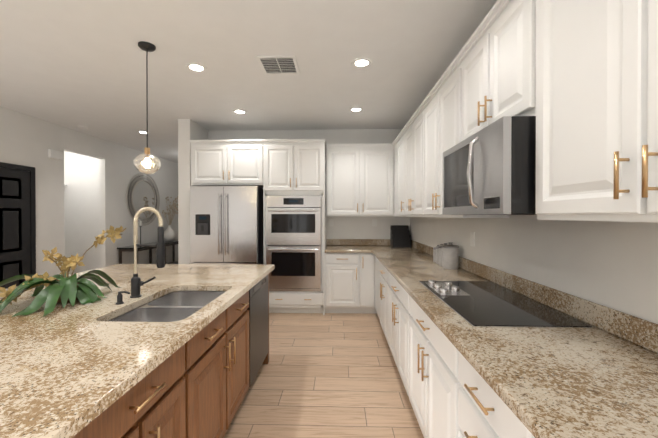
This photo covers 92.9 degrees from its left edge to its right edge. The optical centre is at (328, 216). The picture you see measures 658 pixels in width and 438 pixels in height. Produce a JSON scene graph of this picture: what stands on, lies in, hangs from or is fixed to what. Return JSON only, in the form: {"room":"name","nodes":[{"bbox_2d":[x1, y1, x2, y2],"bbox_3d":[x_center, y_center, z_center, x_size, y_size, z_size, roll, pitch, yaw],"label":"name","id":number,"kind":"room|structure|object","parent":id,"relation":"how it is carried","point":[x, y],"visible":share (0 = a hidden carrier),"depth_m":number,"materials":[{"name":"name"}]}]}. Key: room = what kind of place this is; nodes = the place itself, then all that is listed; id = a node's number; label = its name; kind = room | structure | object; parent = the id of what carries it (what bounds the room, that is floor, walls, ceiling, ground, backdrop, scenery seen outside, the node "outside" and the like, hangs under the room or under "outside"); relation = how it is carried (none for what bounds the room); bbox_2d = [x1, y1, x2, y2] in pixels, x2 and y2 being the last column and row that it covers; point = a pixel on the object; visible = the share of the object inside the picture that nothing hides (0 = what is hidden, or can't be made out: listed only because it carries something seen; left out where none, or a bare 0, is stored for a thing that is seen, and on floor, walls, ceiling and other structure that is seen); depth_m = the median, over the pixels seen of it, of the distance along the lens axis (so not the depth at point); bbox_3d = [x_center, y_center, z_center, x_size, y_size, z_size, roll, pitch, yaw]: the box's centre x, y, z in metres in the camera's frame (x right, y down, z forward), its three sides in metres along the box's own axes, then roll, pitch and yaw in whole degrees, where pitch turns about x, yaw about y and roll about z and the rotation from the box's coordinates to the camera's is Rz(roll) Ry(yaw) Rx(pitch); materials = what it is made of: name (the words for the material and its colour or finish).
{"room":"kitchen","nodes":[
{"label":"kitchen","id":0,"kind":"room"},
{"bbox_2d":[64,151,99,274],"bbox_3d":[-4.797,-0.018,6.146,1.380,2.740,0.100,0,0,2],"label":"wall","id":1,"kind":"structure","parent":0,"point":[82,203],"depth_m":6.09,"materials":[{"name":"paint"}]},
{"bbox_2d":[0,106,177,276],"bbox_3d":[-4.152,0.000,3.124,0.100,2.740,11.200,0,0,2],"label":"wall","id":2,"kind":"structure","parent":0,"point":[27,140],"depth_m":5.02,"materials":[{"name":"paint"}]},
{"bbox_2d":[0,162,35,288],"bbox_3d":[-4.048,0.344,3.800,0.063,2.045,1.015,0,0,2],"label":"door","id":3,"kind":"structure","parent":2,"relation":"in","point":[17,221],"depth_m":4.07,"materials":[{"name":"paint"}]},
{"bbox_2d":[48,149,62,159],"bbox_3d":[-4.030,-0.919,4.606,0.049,0.120,0.200,0,0,2],"label":"door chime","id":4,"kind":"object","parent":2,"relation":"attached to","point":[55,154],"visible":1,"depth_m":4.58,"materials":[{"name":"white plastic"}]},
{"bbox_2d":[126,173,159,225],"bbox_3d":[-3.970,-0.381,6.718,0.027,1.130,1.130,0,0,2],"label":"oval mirror","id":5,"kind":"object","parent":2,"relation":"attached to","point":[141,192],"visible":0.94,"depth_m":6.66,"materials":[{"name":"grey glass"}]},
{"bbox_2d":[0,0,496,162],"bbox_3d":[-2.198,-1.400,3.054,7.110,0.060,11.400,0,0,2],"label":"ceiling","id":6,"kind":"structure","parent":0,"point":[71,64],"depth_m":2.75,"materials":[{"name":"paint"}]},
{"bbox_2d":[133,41,160,173],"bbox_3d":[-1.451,-0.856,2.493,0.188,1.020,0.188,0,0,2],"label":"pendant light","id":7,"kind":"object","parent":6,"relation":"hanging from","point":[147,47],"visible":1,"depth_m":2.48,"materials":[{"name":"clear glass"}]},
{"bbox_2d":[186,63,206,71],"bbox_3d":[-1.209,-1.362,2.853,0.182,0.007,0.182,0,0,11],"label":"recessed light","id":8,"kind":"object","parent":6,"relation":"in","point":[196,67],"depth_m":2.85,"materials":[{"name":"white plastic"}]},
{"bbox_2d":[233,109,246,113],"bbox_3d":[-1.160,-1.369,4.072,0.182,0.007,0.182,0,0,-7],"label":"recessed light","id":9,"kind":"object","parent":6,"relation":"in","point":[237,111],"depth_m":4.06,"materials":[{"name":"white plastic"}]},
{"bbox_2d":[255,55,299,74],"bbox_3d":[-0.450,-1.361,2.818,0.340,0.012,0.340,0,0,2],"label":"ceiling vent","id":10,"kind":"object","parent":6,"relation":"in","point":[278,65],"visible":1,"depth_m":2.81,"materials":[{"name":"white metal"}]},
{"bbox_2d":[349,107,362,111],"bbox_3d":[0.348,-1.369,3.994,0.182,0.007,0.182,0,0,-43],"label":"recessed light","id":11,"kind":"object","parent":6,"relation":"in","point":[356,109],"depth_m":3.99,"materials":[{"name":"white plastic"}]},
{"bbox_2d":[351,58,371,67],"bbox_3d":[0.289,-1.361,2.765,0.182,0.007,0.182,0,0,-25],"label":"recessed light","id":12,"kind":"object","parent":6,"relation":"in","point":[356,63],"depth_m":2.76,"materials":[{"name":"white plastic"}]},
{"bbox_2d":[178,119,409,263],"bbox_3d":[-0.369,-0.020,6.476,3.370,2.740,4.260,0,0,2],"label":"wall","id":13,"kind":"structure","parent":0,"point":[352,227],"depth_m":4.92,"materials":[{"name":"paint"}]},
{"bbox_2d":[189,139,260,187],"bbox_3d":[-1.412,-0.764,4.670,1.010,0.630,0.623,0,0,2],"label":"upper cabinet","id":14,"kind":"object","parent":13,"relation":"attached to","point":[225,162],"depth_m":4.37,"materials":[{"name":"paint"}]},
{"bbox_2d":[261,139,324,198],"bbox_3d":[-0.480,-0.690,4.641,0.819,0.778,0.623,0,0,2],"label":"upper cabinet","id":15,"kind":"object","parent":13,"relation":"attached to","point":[283,167],"depth_m":4.34,"materials":[{"name":"paint"}]},
{"bbox_2d":[266,196,320,290],"bbox_3d":[-0.483,0.365,4.571,0.756,1.323,0.679,0,0,2],"label":"double oven","id":16,"kind":"object","parent":15,"relation":"in","point":[293,239],"visible":0.92,"depth_m":4.30,"materials":[{"name":"metal"}]},
{"bbox_2d":[329,219,333,225],"bbox_3d":[0.038,0.089,4.938,0.075,0.118,0.007,0,0,2],"label":"electrical outlet plate","id":17,"kind":"object","parent":13,"relation":"attached to","point":[331,221],"depth_m":4.94,"materials":[{"name":"white plastic"}]},
{"bbox_2d":[326,144,393,215],"bbox_3d":[0.457,-0.545,4.760,0.978,1.070,0.328,0,0,2],"label":"upper cabinet","id":18,"kind":"object","parent":13,"relation":"attached to","point":[359,177],"depth_m":4.60,"materials":[{"name":"white paint"}]},
{"bbox_2d":[223,313,423,437],"bbox_3d":[-2.198,1.400,3.070,7.110,0.060,11.400,0,0,2],"label":"floor","id":19,"kind":"structure","parent":0,"point":[328,375],"depth_m":2.53,"materials":[{"name":"brown wood"}]},
{"bbox_2d":[72,338,191,437],"bbox_3d":[-1.204,0.948,1.060,1.165,0.868,0.630,0,0,2],"label":"base cabinet","id":20,"kind":"object","parent":19,"relation":"on","point":[159,405],"depth_m":1.12,"materials":[{"name":"brown wood"}]},
{"bbox_2d":[0,264,274,437],"bbox_3d":[-1.351,0.490,1.397,1.550,0.040,3.320,0,0,2],"label":"countertop","id":21,"kind":"structure","parent":20,"relation":"on","point":[68,370],"depth_m":1.17,"materials":[{"name":"beige stone"}]},
{"bbox_2d":[0,225,125,316],"bbox_3d":[-1.537,0.259,1.791,0.586,0.418,0.718,0,0,2],"label":"orchid arrangement","id":22,"kind":"object","parent":21,"relation":"on","point":[64,288],"visible":1,"depth_m":1.67,"materials":[{"name":"green plant"}]},
{"bbox_2d":[115,291,129,304],"bbox_3d":[-1.113,0.433,1.689,0.077,0.069,0.040,0,0,2],"label":"soap dispenser","id":23,"kind":"object","parent":21,"relation":"on","point":[119,298],"visible":0.98,"depth_m":1.68,"materials":[{"name":"metal"}]},
{"bbox_2d":[130,207,164,297],"bbox_3d":[-1.060,0.204,1.827,0.203,0.527,0.060,0,0,2],"label":"spring faucet","id":24,"kind":"object","parent":21,"relation":"on","point":[136,283],"visible":1,"depth_m":1.82,"materials":[{"name":"metal"}]},
{"bbox_2d":[109,291,225,321],"bbox_3d":[-0.864,0.612,1.773,0.444,0.206,0.770,0,0,2],"label":"stainless undermount sink","id":25,"kind":"object","parent":21,"relation":"in","point":[175,306],"visible":0.21,"depth_m":1.76,"materials":[{"name":"metal"}]},
{"bbox_2d":[117,239,177,263],"bbox_3d":[-3.781,0.961,6.900,0.397,0.775,2.000,0,0,2],"label":"console table","id":26,"kind":"object","parent":19,"relation":"on","point":[174,242],"visible":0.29,"depth_m":6.54,"materials":[{"name":"black wood"}]},
{"bbox_2d":[139,221,141,244],"bbox_3d":[-3.782,0.326,6.276,0.080,0.500,0.078,0,0,2],"label":"candle holder","id":27,"kind":"object","parent":26,"relation":"on","point":[140,226],"visible":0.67,"depth_m":6.27,"materials":[{"name":"black metal"}]},
{"bbox_2d":[162,197,177,240],"bbox_3d":[-3.728,0.032,7.386,0.338,1.074,0.764,0,0,2],"label":"ceramic vase","id":28,"kind":"object","parent":26,"relation":"on","point":[169,233],"visible":0.96,"depth_m":7.31,"materials":[{"name":"white ceramic"}]},
{"bbox_2d":[192,318,248,437],"bbox_3d":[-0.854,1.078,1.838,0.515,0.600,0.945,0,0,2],"label":"base cabinet","id":29,"kind":"object","parent":19,"relation":"on","point":[196,385],"depth_m":1.71,"materials":[{"name":"brown wood"}]},
{"bbox_2d":[190,186,262,263],"bbox_3d":[-1.416,0.472,4.550,0.910,1.780,0.781,0,0,2],"label":"stainless refrigerator","id":30,"kind":"object","parent":19,"relation":"on","point":[226,224],"visible":0.71,"depth_m":4.22,"materials":[{"name":"metal"}]},
{"bbox_2d":[247,275,267,386],"bbox_3d":[-0.892,0.941,2.616,0.640,0.864,0.596,0,0,2],"label":"dishwasher","id":31,"kind":"object","parent":19,"relation":"on","point":[257,308],"visible":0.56,"depth_m":2.52,"materials":[{"name":"metal"}]},
{"bbox_2d":[269,279,324,314],"bbox_3d":[-0.480,1.197,4.652,0.830,0.328,0.623,0,0,2],"label":"base cabinet","id":32,"kind":"object","parent":19,"relation":"on","point":[279,301],"depth_m":4.35,"materials":[{"name":"paint"}]},
{"bbox_2d":[325,253,360,312],"bbox_3d":[0.191,0.927,4.637,0.483,0.868,0.608,0,0,2],"label":"base cabinet","id":33,"kind":"object","parent":19,"relation":"on","point":[342,270],"depth_m":4.34,"materials":[{"name":"paint"}]},
{"bbox_2d":[325,239,368,252],"bbox_3d":[0.263,0.420,4.607,0.630,0.142,0.659,0,0,2],"label":"countertop","id":34,"kind":"structure","parent":33,"relation":"on","point":[333,245],"depth_m":4.78,"materials":[{"name":"beige stone"}]},
{"bbox_2d":[361,253,372,313],"bbox_3d":[0.534,0.927,4.626,0.203,0.868,0.608,0,0,2],"label":"base cabinet","id":35,"kind":"object","parent":19,"relation":"on","point":[366,258],"depth_m":4.32,"materials":[{"name":"paint"}]},
{"bbox_2d":[373,254,376,313],"bbox_3d":[0.922,0.931,3.993,0.628,0.868,0.672,0,0,2],"label":"base cabinet","id":36,"kind":"object","parent":19,"relation":"on","point":[374,258],"depth_m":4.32,"materials":[{"name":"paint"}]},
{"bbox_2d":[377,259,388,344],"bbox_3d":[0.900,0.935,3.308,0.628,0.868,0.698,0,0,2],"label":"base cabinet","id":37,"kind":"object","parent":19,"relation":"on","point":[382,273],"depth_m":3.36,"materials":[{"name":"paint"}]},
{"bbox_2d":[389,273,404,386],"bbox_3d":[0.876,0.939,2.555,0.628,0.868,0.810,0,0,2],"label":"base cabinet","id":38,"kind":"object","parent":19,"relation":"on","point":[396,291],"depth_m":2.57,"materials":[{"name":"paint"}]},
{"bbox_2d":[405,291,452,437],"bbox_3d":[0.849,0.944,1.710,0.628,0.868,0.880,0,0,2],"label":"base cabinet","id":39,"kind":"object","parent":19,"relation":"on","point":[451,393],"depth_m":1.68,"materials":[{"name":"paint"}]},
{"bbox_2d":[453,345,520,437],"bbox_3d":[0.827,0.948,1.021,0.628,0.868,0.500,0,0,2],"label":"base cabinet","id":40,"kind":"object","parent":19,"relation":"on","point":[478,412],"depth_m":1.09,"materials":[{"name":"paint"}]},
{"bbox_2d":[521,422,534,437],"bbox_3d":[0.812,0.951,0.521,0.628,0.868,0.500,0,0,2],"label":"base cabinet","id":41,"kind":"object","parent":19,"relation":"on","point":[525,433],"depth_m":0.81,"materials":[{"name":"paint"}]},
{"bbox_2d":[369,239,657,437],"bbox_3d":[0.833,0.436,1.942,0.677,0.142,5.948,0,0,2],"label":"countertop","id":42,"kind":"structure","parent":41,"relation":"on","point":[600,380],"depth_m":1.07,"materials":[{"name":"beige stone"}]},
{"bbox_2d":[390,225,410,247],"bbox_3d":[1.087,0.290,4.740,0.270,0.320,0.240,0,0,2],"label":"file organizer","id":43,"kind":"object","parent":42,"relation":"on","point":[400,235],"visible":1,"depth_m":4.70,"materials":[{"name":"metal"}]},
{"bbox_2d":[433,245,438,261],"bbox_3d":[1.121,0.372,3.209,0.099,0.173,0.099,0,0,2],"label":"canister","id":44,"kind":"object","parent":42,"relation":"on","point":[434,254],"visible":0.44,"depth_m":3.19,"materials":[{"name":"ceramic"}]},
{"bbox_2d":[436,244,442,263],"bbox_3d":[1.114,0.363,3.094,0.111,0.193,0.111,0,0,2],"label":"canister","id":45,"kind":"object","parent":42,"relation":"on","point":[437,254],"visible":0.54,"depth_m":3.07,"materials":[{"name":"ceramic"}]},
{"bbox_2d":[439,243,446,265],"bbox_3d":[1.105,0.354,2.964,0.124,0.213,0.124,0,0,2],"label":"canister","id":46,"kind":"object","parent":42,"relation":"on","point":[440,255],"visible":0.38,"depth_m":2.94,"materials":[{"name":"ceramic"}]},
{"bbox_2d":[442,242,458,268],"bbox_3d":[1.096,0.345,2.820,0.140,0.233,0.140,0,0,2],"label":"canister","id":47,"kind":"object","parent":42,"relation":"on","point":[450,255],"visible":1,"depth_m":2.77,"materials":[{"name":"ceramic"}]},
{"bbox_2d":[418,280,594,327],"bbox_3d":[0.884,0.451,1.786,0.508,0.034,0.920,0,0,2],"label":"glass cooktop","id":48,"kind":"object","parent":42,"relation":"in","point":[481,304],"visible":1,"depth_m":1.60,"materials":[{"name":"black glass"}]},
{"bbox_2d":[410,215,657,323],"bbox_3d":[1.255,0.001,2.953,0.100,2.740,11.200,0,0,2],"label":"wall","id":49,"kind":"structure","parent":0,"point":[612,264],"depth_m":1.50,"materials":[{"name":"paint"}]},
{"bbox_2d":[390,136,397,215],"bbox_3d":[1.090,-0.543,4.409,0.318,1.070,0.372,0,0,2],"label":"upper cabinet","id":50,"kind":"object","parent":49,"relation":"attached to","point":[393,199],"depth_m":4.48,"materials":[{"name":"white paint"}]},
{"bbox_2d":[398,132,401,215],"bbox_3d":[1.076,-0.540,3.990,0.318,1.070,0.468,0,0,2],"label":"upper cabinet","id":51,"kind":"object","parent":49,"relation":"attached to","point":[400,134],"depth_m":4.07,"materials":[{"name":"white paint"}]},
{"bbox_2d":[402,104,421,216],"bbox_3d":[1.056,-0.536,3.336,0.318,1.070,0.840,0,0,2],"label":"upper cabinet","id":52,"kind":"object","parent":49,"relation":"attached to","point":[412,131],"depth_m":3.36,"materials":[{"name":"white paint"}]},
{"bbox_2d":[422,56,509,217],"bbox_3d":[1.028,-0.531,2.475,0.318,1.070,0.882,0,0,2],"label":"upper cabinet","id":53,"kind":"object","parent":49,"relation":"attached to","point":[440,106],"depth_m":2.49,"materials":[{"name":"white paint"}]},
{"bbox_2d":[470,232,474,246],"bbox_3d":[1.190,0.183,2.595,0.007,0.118,0.075,0,0,2],"label":"electrical outlet plate","id":54,"kind":"object","parent":49,"relation":"attached to","point":[472,234],"depth_m":2.59,"materials":[{"name":"white plastic"}]},
{"bbox_2d":[458,0,525,142],"bbox_3d":[1.002,-0.741,1.652,0.318,0.640,0.764,0,0,2],"label":"upper cabinet","id":55,"kind":"object","parent":49,"relation":"attached to","point":[492,62],"depth_m":1.60,"materials":[{"name":"white paint"}]},
{"bbox_2d":[442,116,536,214],"bbox_3d":[0.919,-0.214,1.657,0.484,0.404,0.754,0,0,2],"label":"over-the-range microwave","id":56,"kind":"object","parent":55,"relation":"attached to","point":[490,169],"visible":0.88,"depth_m":1.36,"materials":[{"name":"silver glass"}]},
{"bbox_2d":[526,0,657,221],"bbox_3d":[0.976,-0.521,0.809,0.318,1.070,0.924,0,0,2],"label":"upper cabinet","id":57,"kind":"object","parent":49,"relation":"attached to","point":[578,79],"depth_m":0.97,"materials":[{"name":"white paint"}]}
]}

